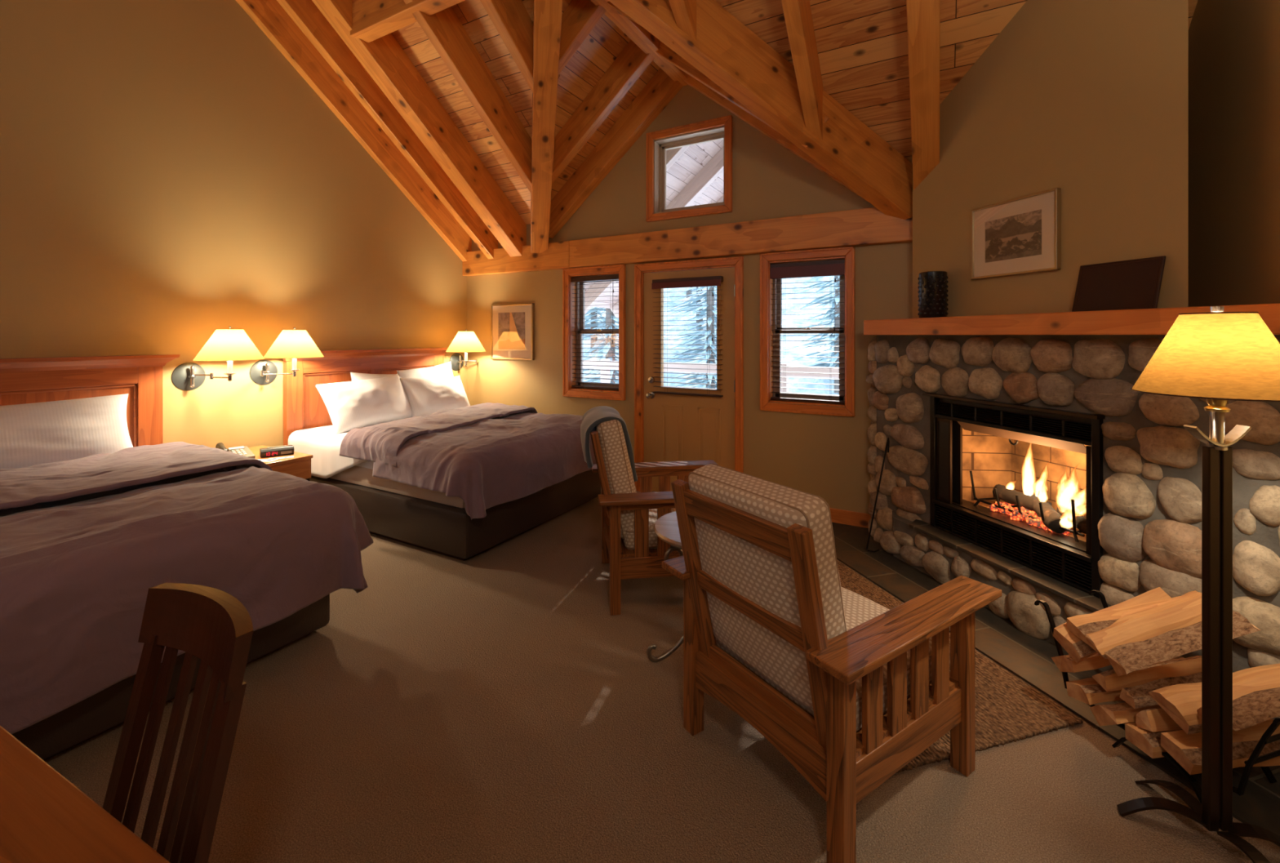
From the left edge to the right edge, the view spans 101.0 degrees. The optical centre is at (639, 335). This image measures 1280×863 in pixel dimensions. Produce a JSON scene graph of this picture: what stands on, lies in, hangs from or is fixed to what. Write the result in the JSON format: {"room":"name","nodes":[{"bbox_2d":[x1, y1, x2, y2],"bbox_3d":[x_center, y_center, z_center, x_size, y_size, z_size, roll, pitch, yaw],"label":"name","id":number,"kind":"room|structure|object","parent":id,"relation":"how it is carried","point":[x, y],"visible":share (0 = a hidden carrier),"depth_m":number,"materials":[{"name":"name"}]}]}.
{"room":"lodge guest bedroom","nodes":[
{"label":"lodge guest bedroom","id":0,"kind":"room"},
{"bbox_2d":[0,0,466,448],"bbox_3d":[-3.761,-1.389,3.032,0.150,5.678,6.990,0,0,29],"label":"wall","id":1,"kind":"structure","parent":0,"point":[170,179],"depth_m":3.80,"materials":[{"name":"paint"}]},
{"bbox_2d":[171,326,264,390],"bbox_3d":[-2.960,0.165,3.760,0.530,0.461,0.415,0,0,29],"label":"wall lamp","id":2,"kind":"object","parent":1,"relation":"attached to","point":[224,344],"visible":1,"depth_m":3.69,"materials":[{"name":"fabric"}]},
{"bbox_2d":[249,327,324,384],"bbox_3d":[-2.751,0.165,4.162,0.500,0.461,0.400,0,0,29],"label":"wall lamp","id":3,"kind":"object","parent":1,"relation":"attached to","point":[294,344],"visible":1,"depth_m":4.07,"materials":[{"name":"fabric"}]},
{"bbox_2d":[235,0,471,261],"bbox_3d":[-2.844,-2.406,4.430,0.075,3.153,3.921,0,0,29],"label":"rafter","id":4,"kind":"object","parent":1,"relation":"attached to","point":[269,15],"visible":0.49,"depth_m":4.79,"materials":[{"name":"brown wood"}]},
{"bbox_2d":[391,0,533,224],"bbox_3d":[-1.753,-2.668,3.751,2.843,3.144,4.015,0,0,29],"label":"ceiling","id":5,"kind":"structure","parent":0,"point":[473,15],"depth_m":4.37,"materials":[{"name":"brown wood"}]},
{"bbox_2d":[276,0,497,258],"bbox_3d":[-2.493,-2.406,4.231,0.082,3.153,3.921,0,0,29],"label":"rafter","id":6,"kind":"object","parent":5,"relation":"attached to","point":[305,14],"visible":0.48,"depth_m":4.63,"materials":[{"name":"brown wood"}]},
{"bbox_2d":[311,0,526,257],"bbox_3d":[-2.174,-2.406,4.052,0.165,3.153,3.921,0,0,29],"label":"rafter","id":7,"kind":"object","parent":5,"relation":"attached to","point":[383,58],"visible":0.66,"depth_m":4.58,"materials":[{"name":"brown wood"}]},
{"bbox_2d":[403,0,531,193],"bbox_3d":[-1.663,-2.606,3.468,0.078,2.751,3.406,0,0,29],"label":"rafter","id":8,"kind":"object","parent":5,"relation":"attached to","point":[443,28],"visible":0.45,"depth_m":4.13,"materials":[{"name":"brown wood"}]},
{"bbox_2d":[480,0,559,93],"bbox_3d":[-1.317,-2.868,2.889,0.080,2.228,2.736,0,0,29],"label":"rafter","id":9,"kind":"object","parent":5,"relation":"attached to","point":[513,22],"visible":0.63,"depth_m":3.65,"materials":[{"name":"brown wood"}]},
{"bbox_2d":[530,0,562,253],"bbox_3d":[-0.800,-1.674,4.355,0.175,1.658,2.516,0,0,-12],"label":"beam","id":10,"kind":"structure","parent":5,"relation":"attached to","point":[547,14],"depth_m":4.00,"materials":[{"name":"brown wood"}]},
{"bbox_2d":[551,0,660,199],"bbox_3d":[-0.741,-1.872,4.354,1.672,1.397,1.782,0,0,29],"label":"ceiling","id":11,"kind":"structure","parent":0,"point":[606,41],"depth_m":4.31,"materials":[{"name":"brown wood"}]},
{"bbox_2d":[558,0,606,75],"bbox_3d":[-0.513,-2.116,3.727,0.654,0.597,0.080,0,0,29],"label":"rafter","id":12,"kind":"object","parent":11,"relation":"attached to","point":[579,19],"visible":0.51,"depth_m":3.65,"materials":[{"name":"brown wood"}]},
{"bbox_2d":[551,40,654,184],"bbox_3d":[-0.456,-1.841,4.504,1.317,1.147,0.090,0,0,29],"label":"rafter","id":13,"kind":"object","parent":11,"relation":"attached to","point":[632,62],"visible":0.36,"depth_m":4.40,"materials":[{"name":"brown wood"}]},
{"bbox_2d":[549,68,683,238],"bbox_3d":[-0.337,-1.706,5.045,1.642,1.417,0.120,0,0,29],"label":"rafter","id":14,"kind":"object","parent":11,"relation":"attached to","point":[660,90],"visible":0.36,"depth_m":4.95,"materials":[{"name":"brown wood"}]},
{"bbox_2d":[44,487,1279,862],"bbox_3d":[-0.903,1.545,1.640,6.596,0.210,7.772,0,0,29],"label":"floor","id":15,"kind":"structure","parent":0,"point":[491,705],"depth_m":1.81,"materials":[{"name":"carpet"}]},
{"bbox_2d":[0,724,170,862],"bbox_3d":[-1.301,1.075,0.679,1.470,0.750,0.620,0,0,25],"label":"desk","id":16,"kind":"object","parent":15,"relation":"on","point":[45,817],"visible":1,"depth_m":0.76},
{"bbox_2d":[0,354,180,447],"bbox_3d":[-3.661,0.791,2.935,0.110,1.318,1.728,0,0,29],"label":"headboard","id":17,"kind":"object","parent":15,"relation":"on","point":[23,380],"visible":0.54,"depth_m":3.34,"materials":[{"name":"brown wood"}]},
{"bbox_2d":[0,468,329,759],"bbox_3d":[-2.765,1.112,2.401,2.025,0.675,1.602,0,0,29],"label":"bed","id":18,"kind":"object","parent":15,"relation":"on","point":[106,709],"visible":0.08,"depth_m":1.93,"materials":[{"name":"wood"}]},
{"bbox_2d":[0,393,133,468],"bbox_3d":[-3.431,0.565,2.737,0.255,0.402,1.220,0,0,29],"label":"pillow","id":19,"kind":"object","parent":18,"relation":"on","point":[31,434],"visible":0.87,"depth_m":2.95,"materials":[{"name":"white fabric"}]},
{"bbox_2d":[0,441,373,733],"bbox_3d":[-2.509,0.966,2.208,1.922,0.633,1.927,0,0,27],"label":"duvet","id":20,"kind":"object","parent":18,"relation":"on","point":[76,578],"visible":0.97,"depth_m":2.08,"materials":[{"name":"fabric"}]},
{"bbox_2d":[102,582,253,862],"bbox_3d":[-0.936,0.975,0.779,0.380,0.953,0.559,0,0,29],"label":"desk chair","id":21,"kind":"object","parent":15,"relation":"on","point":[210,624],"visible":0.92,"depth_m":0.98,"materials":[{"name":"brown wood"}]},
{"bbox_2d":[248,444,312,480],"bbox_3d":[-2.777,1.157,3.809,0.702,0.585,0.430,0,0,29],"label":"nightstand","id":22,"kind":"object","parent":15,"relation":"on","point":[300,466],"visible":0.31,"depth_m":3.74,"materials":[{"name":"brown wood"}]},
{"bbox_2d":[259,444,293,457],"bbox_3d":[-2.630,0.835,3.825,0.200,0.061,0.120,0,0,-39],"label":"alarm clock","id":23,"kind":"object","parent":22,"relation":"on","point":[269,451],"visible":1,"depth_m":3.79,"materials":[{"name":"black plastic"}]},
{"bbox_2d":[282,347,448,445],"bbox_3d":[-2.497,0.791,5.000,0.110,1.318,1.728,0,0,29],"label":"headboard","id":24,"kind":"object","parent":15,"relation":"on","point":[304,407],"visible":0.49,"depth_m":4.60,"materials":[{"name":"brown wood"}]},
{"bbox_2d":[288,415,600,560],"bbox_3d":[-1.594,1.112,4.479,2.025,0.675,1.599,0,0,29],"label":"bed","id":25,"kind":"object","parent":15,"relation":"on","point":[433,521],"visible":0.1,"depth_m":3.73,"materials":[{"name":"brown fabric"}]},
{"bbox_2d":[315,373,412,434],"bbox_3d":[-2.338,0.575,4.566,0.287,0.434,0.824,0,0,27],"label":"pillow","id":26,"kind":"object","parent":25,"relation":"on","point":[350,405],"visible":0.98,"depth_m":4.44,"materials":[{"name":"white fabric"}]},
{"bbox_2d":[396,361,453,377],"bbox_3d":[-2.120,0.530,5.327,0.174,0.504,0.690,0,0,25],"label":"pillow","id":27,"kind":"object","parent":25,"relation":"on","point":[444,370],"visible":0.23,"depth_m":5.31,"materials":[{"name":"white fabric"}]},
{"bbox_2d":[399,375,470,417],"bbox_3d":[-1.974,0.590,5.152,0.274,0.385,0.680,0,0,36],"label":"pillow","id":28,"kind":"object","parent":25,"relation":"on","point":[425,395],"visible":0.92,"depth_m":5.03,"materials":[{"name":"white fabric"}]},
{"bbox_2d":[339,402,595,519],"bbox_3d":[-1.247,0.899,4.255,1.698,0.489,1.882,0,0,29],"label":"duvet","id":29,"kind":"object","parent":25,"relation":"on","point":[468,455],"visible":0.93,"depth_m":3.65,"materials":[{"name":"fabric"}]},
{"bbox_2d":[590,419,718,615],"bbox_3d":[0.127,0.953,3.118,0.855,0.994,0.794,0,0,-8],"label":"armchair","id":30,"kind":"object","parent":15,"relation":"on","point":[632,548],"visible":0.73,"depth_m":2.80,"materials":[{"name":"brown wood"}]},
{"bbox_2d":[580,405,637,481],"bbox_3d":[-0.193,0.621,3.091,0.312,0.363,0.476,0,0,-8],"label":"throw blanket","id":31,"kind":"object","parent":30,"relation":"on","point":[595,415],"visible":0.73,"depth_m":2.89,"materials":[{"name":"grey fabric"}]},
{"bbox_2d":[594,419,636,538],"bbox_3d":[-0.139,0.780,3.080,0.169,0.645,0.525,-12,2,-8],"label":"cushion","id":32,"kind":"object","parent":30,"relation":"on","point":[619,471],"depth_m":2.82,"materials":[{"name":"fabric"}]},
{"bbox_2d":[622,507,675,549],"bbox_3d":[0.179,1.090,3.126,0.600,0.165,0.562,0,0,-8],"label":"seat cushion","id":33,"kind":"object","parent":30,"relation":"on","point":[628,525],"depth_m":2.83,"materials":[{"name":"fabric"}]},
{"bbox_2d":[646,511,683,662],"bbox_3d":[0.298,1.154,2.422,0.499,0.579,0.524,0,0,9],"label":"side table","id":34,"kind":"object","parent":15,"relation":"on","point":[666,528],"visible":0.17,"depth_m":2.34,"materials":[{"name":"brown wood"}]},
{"bbox_2d":[662,463,1001,862],"bbox_3d":[0.625,0.953,1.849,0.855,0.994,0.794,0,0,-33],"label":"armchair","id":35,"kind":"object","parent":15,"relation":"on","point":[850,688],"visible":1,"depth_m":1.58,"materials":[{"name":"brown wood"}]},
{"bbox_2d":[688,464,847,709],"bbox_3d":[0.400,0.780,1.702,0.169,0.645,0.525,-14,7,-32],"label":"cushion","id":36,"kind":"object","parent":35,"relation":"on","point":[739,522],"depth_m":1.61,"materials":[{"name":"fabric"}]},
{"bbox_2d":[715,586,950,728],"bbox_3d":[0.669,1.090,1.877,0.600,0.165,0.562,0,0,-33],"label":"seat cushion","id":37,"kind":"object","parent":35,"relation":"on","point":[859,609],"depth_m":1.78,"materials":[{"name":"fabric"}]},
{"bbox_2d":[836,560,1083,773],"bbox_3d":[1.003,1.442,2.632,0.911,0.014,1.631,0,0,-16],"label":"jute rug","id":38,"kind":"object","parent":15,"relation":"on","point":[1007,708],"visible":0.14,"depth_m":2.03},
{"bbox_2d":[866,334,1279,719],"bbox_3d":[2.231,0.736,2.877,0.924,1.475,2.296,0,0,-16],"label":"fireplace","id":39,"kind":"object","parent":15,"relation":"on","point":[948,406],"depth_m":2.51,"materials":[{"name":"stone"}]},
{"bbox_2d":[992,484,1051,511],"bbox_3d":[2.107,0.907,2.919,0.079,0.106,0.276,0,0,-24],"label":"log","id":40,"kind":"object","parent":39,"relation":"on","point":[1008,495],"visible":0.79,"depth_m":2.93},
{"bbox_2d":[1022,444,1035,495],"bbox_3d":[2.134,0.703,2.899,0.071,0.360,0.072,0,0,-16],"label":"flame","id":41,"kind":"object","parent":40,"relation":"on","point":[1028,469],"visible":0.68,"depth_m":2.88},
{"bbox_2d":[957,421,1086,453],"bbox_3d":[1.971,0.525,2.765,0.059,0.055,0.685,0,0,-16],"label":"hood","id":42,"kind":"object","parent":39,"relation":"attached to","point":[1045,439],"depth_m":2.71,"materials":[{"name":"brown metal"}]},
{"bbox_2d":[1031,493,1066,533],"bbox_3d":[2.131,0.929,2.765,0.092,0.135,0.260,0,0,15],"label":"log","id":43,"kind":"object","parent":39,"relation":"on","point":[1051,517],"visible":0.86,"depth_m":2.70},
{"bbox_2d":[989,501,1071,535],"bbox_3d":[2.096,0.973,2.837,0.146,0.095,0.402,0,0,-16],"label":"embers","id":44,"kind":"object","parent":43,"relation":"on","point":[1015,515],"visible":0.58,"depth_m":2.84,"materials":[{"name":"orange"}]},
{"bbox_2d":[1056,506,1086,533],"bbox_3d":[2.190,0.924,2.662,0.073,0.090,0.188,0,0,12],"label":"log","id":45,"kind":"object","parent":39,"relation":"on","point":[1081,522],"visible":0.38,"depth_m":2.58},
{"bbox_2d":[1056,471,1078,512],"bbox_3d":[2.199,0.773,2.708,0.108,0.282,0.103,0,0,41],"label":"flame","id":46,"kind":"object","parent":45,"relation":"on","point":[1070,488],"visible":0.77,"depth_m":2.68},
{"bbox_2d":[1063,488,1086,515],"bbox_3d":[2.203,0.813,2.643,0.138,0.241,0.109,0,0,41],"label":"flame","id":47,"kind":"object","parent":45,"relation":"on","point":[1080,498],"visible":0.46,"depth_m":2.61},
{"bbox_2d":[863,302,1279,334],"bbox_3d":[1.929,-0.054,2.731,1.568,0.102,1.922,0,0,29],"label":"mantel shelf","id":48,"kind":"object","parent":39,"relation":"on","point":[1159,321],"visible":0.91,"depth_m":2.37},
{"bbox_2d":[917,271,948,317],"bbox_3d":[1.833,-0.250,3.305,0.166,0.290,0.167,0,0,4],"label":"textured vase","id":49,"kind":"object","parent":48,"relation":"on","point":[933,286],"visible":0.99,"depth_m":3.24,"materials":[{"name":"black ceramic"}]},
{"bbox_2d":[1071,255,1165,311],"bbox_3d":[2.151,-0.222,2.387,0.065,0.231,0.336,0,0,-16],"label":"leather folder","id":50,"kind":"object","parent":48,"relation":"on","point":[1131,284],"visible":0.83,"depth_m":2.37,"materials":[{"name":"brown leather"}]},
{"bbox_2d":[1034,590,1279,803],"bbox_3d":[1.834,1.245,1.816,0.342,0.382,0.726,0,0,-16],"label":"rack","id":51,"kind":"object","parent":15,"relation":"on","point":[1266,738],"visible":0.46,"depth_m":1.63,"materials":[{"name":"black metal"}]},
{"bbox_2d":[1051,653,1111,672],"bbox_3d":[1.796,1.231,2.018,0.396,0.114,0.108,0,0,-5],"label":"log","id":52,"kind":"object","parent":51,"relation":"on","point":[1065,663],"visible":0.3,"depth_m":1.97,"materials":[{"name":"brown wood"}]},
{"bbox_2d":[1066,677,1137,704],"bbox_3d":[1.799,1.289,1.939,0.436,0.086,0.096,0,0,-6],"label":"log","id":53,"kind":"object","parent":51,"relation":"on","point":[1088,691],"visible":0.28,"depth_m":1.90,"materials":[{"name":"brown wood"}]},
{"bbox_2d":[1053,586,1170,662],"bbox_3d":[1.788,1.081,1.983,0.450,0.238,0.117,0,0,-6],"label":"log","id":54,"kind":"object","parent":51,"relation":"in","point":[1078,650],"visible":0.33,"depth_m":1.98,"materials":[{"name":"brown wood"}]},
{"bbox_2d":[1066,595,1180,644],"bbox_3d":[1.814,1.033,1.925,0.445,0.154,0.087,0,0,3],"label":"log","id":55,"kind":"object","parent":54,"relation":"on","point":[1080,625],"visible":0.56,"depth_m":1.94,"materials":[{"name":"brown wood"}]},
{"bbox_2d":[1089,702,1161,725],"bbox_3d":[1.823,1.327,1.859,0.435,0.101,0.111,-1,0,-6],"label":"log","id":56,"kind":"object","parent":51,"relation":"on","point":[1120,713],"visible":0.26,"depth_m":1.82,"materials":[{"name":"brown wood"}]},
{"bbox_2d":[1085,590,1201,658],"bbox_3d":[1.819,1.027,1.900,0.441,0.208,0.120,0,0,1],"label":"log","id":57,"kind":"object","parent":51,"relation":"in","point":[1144,623],"visible":0.74,"depth_m":1.87,"materials":[{"name":"brown wood"}]},
{"bbox_2d":[1092,655,1201,691],"bbox_3d":[1.828,1.196,1.894,0.408,0.103,0.057,0,0,-5],"label":"log","id":58,"kind":"object","parent":51,"relation":"in","point":[1108,680],"visible":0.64,"depth_m":1.87,"materials":[{"name":"brown wood"}]},
{"bbox_2d":[1124,722,1182,758],"bbox_3d":[1.854,1.336,1.770,0.412,0.064,0.099,-1,0,-6],"label":"log","id":59,"kind":"object","parent":51,"relation":"on","point":[1149,742],"visible":0.19,"depth_m":1.74,"materials":[{"name":"brown wood"}]},
{"bbox_2d":[1135,707,1182,731],"bbox_3d":[1.867,1.273,1.770,0.397,0.077,0.061,-1,0,-5],"label":"log","id":60,"kind":"object","parent":59,"relation":"on","point":[1155,719],"visible":0.3,"depth_m":1.74,"materials":[{"name":"brown wood"}]},
{"bbox_2d":[1119,671,1201,708],"bbox_3d":[1.846,1.204,1.811,0.409,0.095,0.055,0,0,-6],"label":"log","id":61,"kind":"object","parent":60,"relation":"on","point":[1137,696],"visible":0.44,"depth_m":1.80,"materials":[{"name":"brown wood"}]},
{"bbox_2d":[1104,610,1260,675],"bbox_3d":[1.837,1.056,1.788,0.460,0.223,0.079,0,0,1],"label":"log","id":62,"kind":"object","parent":51,"relation":"in","point":[1125,659],"visible":0.76,"depth_m":1.78,"materials":[{"name":"brown wood"}]},
{"bbox_2d":[1148,663,1279,734],"bbox_3d":[1.893,1.140,1.679,0.431,0.186,0.143,0,0,4],"label":"log","id":63,"kind":"object","parent":51,"relation":"in","point":[1181,702],"visible":0.55,"depth_m":1.67,"materials":[{"name":"brown wood"}]},
{"bbox_2d":[1160,719,1279,774],"bbox_3d":[1.880,1.293,1.663,0.428,0.089,0.104,0,0,-5],"label":"log","id":64,"kind":"object","parent":51,"relation":"on","point":[1185,748],"visible":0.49,"depth_m":1.64,"materials":[{"name":"brown wood"}]},
{"bbox_2d":[1196,687,1279,730],"bbox_3d":[1.919,1.094,1.574,0.424,0.185,0.112,0,0,2],"label":"log","id":65,"kind":"object","parent":51,"relation":"on","point":[1254,708],"visible":0.71,"depth_m":1.55,"materials":[{"name":"brown wood"}]},
{"bbox_2d":[1116,306,1279,862],"bbox_3d":[1.636,0.682,1.507,0.360,1.532,0.385,0,0,-30],"label":"floor lamp","id":66,"kind":"object","parent":15,"relation":"on","point":[1219,357],"visible":1,"depth_m":1.49,"materials":[{"name":"brown metal"}]},
{"bbox_2d":[1202,398,1231,412],"bbox_3d":[1.626,0.163,1.500,0.080,0.105,0.052,0,0,0],"label":"socket","id":67,"kind":"object","parent":66,"relation":"attached to","point":[1215,405],"depth_m":1.49,"materials":[{"name":"gold metal"}]},
{"bbox_2d":[466,84,936,513],"bbox_3d":[0.597,-0.555,4.685,6.120,4.010,0.170,0,0,29],"label":"wall","id":68,"kind":"structure","parent":0,"point":[825,456],"depth_m":4.41,"materials":[{"name":"paint"}]},
{"bbox_2d":[445,328,485,370],"bbox_3d":[-1.903,0.165,5.664,0.400,0.461,0.666,0,0,-34],"label":"wall lamp","id":69,"kind":"object","parent":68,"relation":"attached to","point":[464,341],"visible":1,"depth_m":5.47,"materials":[{"name":"fabric"}]},
{"bbox_2d":[490,302,534,359],"bbox_3d":[-1.378,-0.040,5.682,0.600,0.600,0.030,0,0,29],"label":"framed picture","id":70,"kind":"object","parent":68,"relation":"attached to","point":[512,325],"visible":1,"depth_m":5.67,"materials":[{"name":"paper"}]},
{"bbox_2d":[497,311,524,349],"bbox_3d":[-1.383,-0.050,5.683,0.380,0.395,0.002,0,0,29],"label":"print","id":71,"kind":"object","parent":70,"relation":"attached to","point":[511,325],"depth_m":5.68},
{"bbox_2d":[462,240,570,275],"bbox_3d":[-1.341,-0.809,5.646,1.500,0.265,0.078,0,0,29],"label":"header beam","id":72,"kind":"structure","parent":68,"relation":"attached to","point":[557,256],"depth_m":5.57,"materials":[{"name":"brown wood"}]},
{"bbox_2d":[562,264,625,400],"bbox_3d":[-0.416,-0.029,5.240,0.724,1.288,0.205,0,0,29],"label":"window","id":73,"kind":"structure","parent":68,"relation":"in","point":[571,309],"depth_m":5.31,"materials":[{"name":"brown wood"}]},
{"bbox_2d":[571,274,618,389],"bbox_3d":[-0.432,-0.033,5.212,0.574,1.105,0.073,0,0,29],"label":"blind","id":74,"kind":"object","parent":73,"relation":"attached to","point":[615,277],"visible":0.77,"depth_m":5.21,"materials":[{"name":"brown wood"}]},
{"bbox_2d":[590,0,688,85],"bbox_3d":[-0.042,-2.340,3.892,0.120,0.240,1.840,0,0,29],"label":"ridge beam","id":75,"kind":"structure","parent":68,"relation":"attached to","point":[642,37],"depth_m":3.97,"materials":[{"name":"brown wood"}]},
{"bbox_2d":[585,139,723,308],"bbox_3d":[0.050,-1.503,6.664,2.581,2.152,2.740,0,0,29],"label":"porch roof","id":76,"kind":"structure","parent":68,"relation":"attached to","point":[688,165],"depth_m":6.45,"materials":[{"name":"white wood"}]},
{"bbox_2d":[585,146,723,313],"bbox_3d":[0.172,-1.369,6.905,2.582,2.194,0.100,0,0,29],"label":"rafter","id":77,"kind":"object","parent":76,"relation":"attached to","point":[713,168],"visible":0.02,"depth_m":6.59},
{"bbox_2d":[666,146,688,171],"bbox_3d":[-0.319,-1.369,6.034,2.582,2.194,0.100,0,0,29],"label":"rafter","id":78,"kind":"object","parent":76,"relation":"attached to","point":[673,155],"visible":0.02,"depth_m":5.62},
{"bbox_2d":[634,256,743,492],"bbox_3d":[0.436,0.394,4.728,1.042,2.113,0.213,0,0,29],"label":"door","id":79,"kind":"structure","parent":68,"relation":"in","point":[668,427],"depth_m":4.69,"materials":[{"name":"brown paint"}]},
{"bbox_2d":[651,275,723,397],"bbox_3d":[0.409,0.010,4.646,0.660,1.030,0.073,0,0,29],"label":"blind","id":80,"kind":"object","parent":79,"relation":"attached to","point":[711,281],"visible":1,"depth_m":4.62,"materials":[{"name":"brown wood"}]},
{"bbox_2d":[645,115,732,222],"bbox_3d":[0.460,-1.454,4.741,0.821,0.814,0.197,0,0,29],"label":"window","id":81,"kind":"structure","parent":68,"relation":"in","point":[655,150],"depth_m":4.76,"materials":[{"name":"brown wood"}]},
{"bbox_2d":[568,207,912,267],"bbox_3d":[0.638,-0.809,4.531,3.037,0.265,0.078,0,0,29],"label":"header beam","id":82,"kind":"structure","parent":68,"relation":"attached to","point":[864,226],"depth_m":4.34,"materials":[{"name":"brown wood"}]},
{"bbox_2d":[760,246,854,417],"bbox_3d":[1.349,-0.029,4.245,0.727,1.288,0.205,0,0,29],"label":"window","id":83,"kind":"structure","parent":68,"relation":"in","point":[767,288],"depth_m":4.24,"materials":[{"name":"brown wood"}]},
{"bbox_2d":[769,259,844,403],"bbox_3d":[1.333,-0.030,4.217,0.577,1.110,0.073,0,0,29],"label":"blind","id":84,"kind":"object","parent":83,"relation":"attached to","point":[836,267],"visible":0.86,"depth_m":4.19,"materials":[{"name":"brown wood"}]},
{"bbox_2d":[829,507,871,528],"bbox_3d":[1.336,1.393,4.163,1.060,0.115,0.014,0,0,29],"label":"baseboard","id":85,"kind":"structure","parent":68,"relation":"attached to","point":[838,516],"depth_m":4.01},
{"bbox_2d":[714,0,1197,163],"bbox_3d":[0.869,-2.668,2.273,3.177,3.144,4.015,0,0,29],"label":"ceiling","id":86,"kind":"structure","parent":0,"point":[862,45],"depth_m":3.26,"materials":[{"name":"brown wood"}]},
{"bbox_2d":[350,0,465,42],"bbox_3d":[0.022,-2.420,2.788,4.960,0.360,0.130,0,0,29],"label":"purlin","id":87,"kind":"object","parent":86,"relation":"attached to","point":[371,20],"visible":1,"depth_m":3.79,"materials":[{"name":"brown wood"}]},
{"bbox_2d":[668,0,696,40],"bbox_3d":[-0.248,-2.879,2.269,0.089,2.205,2.706,0,0,29],"label":"rafter","id":88,"kind":"object","parent":86,"relation":"attached to","point":[684,11],"visible":0.45,"depth_m":3.16,"materials":[{"name":"brown wood"}]},
{"bbox_2d":[608,0,912,219],"bbox_3d":[0.803,-1.667,3.459,2.608,1.676,0.160,0,0,-17],"label":"beam","id":89,"kind":"structure","parent":86,"relation":"attached to","point":[726,51],"depth_m":3.42,"materials":[{"name":"brown wood"}]},
{"bbox_2d":[781,0,823,140],"bbox_3d":[0.450,-2.630,2.243,0.090,2.704,3.346,0,0,29],"label":"rafter","id":90,"kind":"object","parent":86,"relation":"attached to","point":[797,13],"visible":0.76,"depth_m":3.18,"materials":[{"name":"brown wood"}]},
{"bbox_2d":[906,0,940,189],"bbox_3d":[1.106,-2.486,2.096,0.155,3.000,3.733,0,0,29],"label":"rafter","id":91,"kind":"object","parent":86,"relation":"attached to","point":[923,16],"visible":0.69,"depth_m":3.04,"materials":[{"name":"brown wood"}]},
{"bbox_2d":[912,0,1188,318],"bbox_3d":[2.119,-1.122,2.994,1.050,2.144,1.282,0,0,29],"label":"wall","id":92,"kind":"structure","parent":0,"point":[1088,100],"depth_m":2.61,"materials":[{"name":"paint"}]},
{"bbox_2d":[970,187,1061,279],"bbox_3d":[2.043,-0.538,2.899,0.030,0.412,0.497,0,0,-16],"label":"framed picture","id":93,"kind":"object","parent":92,"relation":"attached to","point":[1021,235],"visible":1,"depth_m":2.86,"materials":[{"name":"beige paper"}]},
{"bbox_2d":[985,208,1041,262],"bbox_3d":[2.041,-0.538,2.898,0.002,0.235,0.325,0,0,-16],"label":"print","id":94,"kind":"object","parent":93,"relation":"attached to","point":[1015,236],"depth_m":2.88},
{"bbox_2d":[1188,0,1279,306],"bbox_3d":[1.440,-1.389,0.101,0.150,5.678,6.990,0,0,29],"label":"wall","id":95,"kind":"structure","parent":0,"point":[1234,45],"depth_m":2.31,"materials":[{"name":"paint"}]},
{"label":"outside","id":96,"kind":"structure","parent":0,"visible":0},
{"bbox_3d":[27.013,2.750,58.125,130.000,0.200,112.200,0,0,29],"label":"snowy ground","id":97,"kind":"structure","parent":96,"visible":0},
{"bbox_2d":[583,306,666,383],"bbox_3d":[-0.796,-2.624,14.850,3.536,10.747,3.520,0,0,29],"label":"spruce tree","id":98,"kind":"object","parent":97,"relation":"on","point":[610,322],"visible":0.06,"depth_m":14.70,"materials":[{"name":"grey plant"}]},
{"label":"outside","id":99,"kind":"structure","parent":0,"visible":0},
{"bbox_2d":[583,275,839,395],"bbox_3d":[13.379,-12.415,44.114,130.000,31.166,60.000,0,0,29],"label":"snowy outdoor view","id":100,"kind":"object","parent":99,"point":[789,298],"visible":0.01,"depth_m":21.89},
{"bbox_2d":[663,285,716,388],"bbox_3d":[2.197,-3.251,16.592,3.396,11.502,3.572,0,0,-36],"label":"spruce tree","id":101,"kind":"object","parent":100,"relation":"on","point":[711,317],"visible":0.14,"depth_m":16.43,"materials":[{"name":"grey plant"}]},
{"bbox_2d":[664,285,716,329],"bbox_3d":[2.672,-6.574,22.619,3.511,12.649,3.619,0,0,29],"label":"spruce tree","id":102,"kind":"object","parent":100,"relation":"on","point":[680,288],"visible":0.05,"depth_m":22.53,"materials":[{"name":"grey plant"}]},
{"bbox_2d":[784,275,839,393],"bbox_3d":[6.111,-4.013,16.061,3.554,11.526,3.608,0,0,-7],"label":"spruce tree","id":103,"kind":"object","parent":100,"relation":"on","point":[836,316],"visible":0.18,"depth_m":16.04,"materials":[{"name":"grey plant"}]},
{"bbox_3d":[0.715,-1.872,3.533,2.139,0.040,1.782,44,20,22],"label":"ceiling","id":104,"kind":"structure","parent":0,"visible":0},
{"bbox_2d":[655,40,829,149],"bbox_3d":[0.696,-1.841,3.855,1.317,1.147,0.090,0,0,29],"label":"rafter","id":105,"kind":"object","parent":104,"relation":"attached to","point":[664,51],"visible":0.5,"depth_m":3.97,"materials":[{"name":"brown wood"}]},
{"bbox_2d":[683,73,867,201],"bbox_3d":[1.098,-1.706,4.237,1.642,1.417,0.120,0,0,29],"label":"rafter","id":106,"kind":"object","parent":104,"relation":"attached to","point":[698,86],"visible":0.2,"depth_m":4.26,"materials":[{"name":"brown wood"}]},
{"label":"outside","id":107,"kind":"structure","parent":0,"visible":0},
{"bbox_3d":[2.138,1.600,5.831,16.000,0.200,3.340,0,0,29],"label":"porch deck","id":108,"kind":"object","parent":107,"visible":0},
{"bbox_2d":[583,359,839,392],"bbox_3d":[2.026,0.950,7.467,12.120,1.100,0.140,0,0,29],"label":"porch railing","id":109,"kind":"object","parent":108,"relation":"on","point":[603,363],"visible":0.14,"depth_m":7.98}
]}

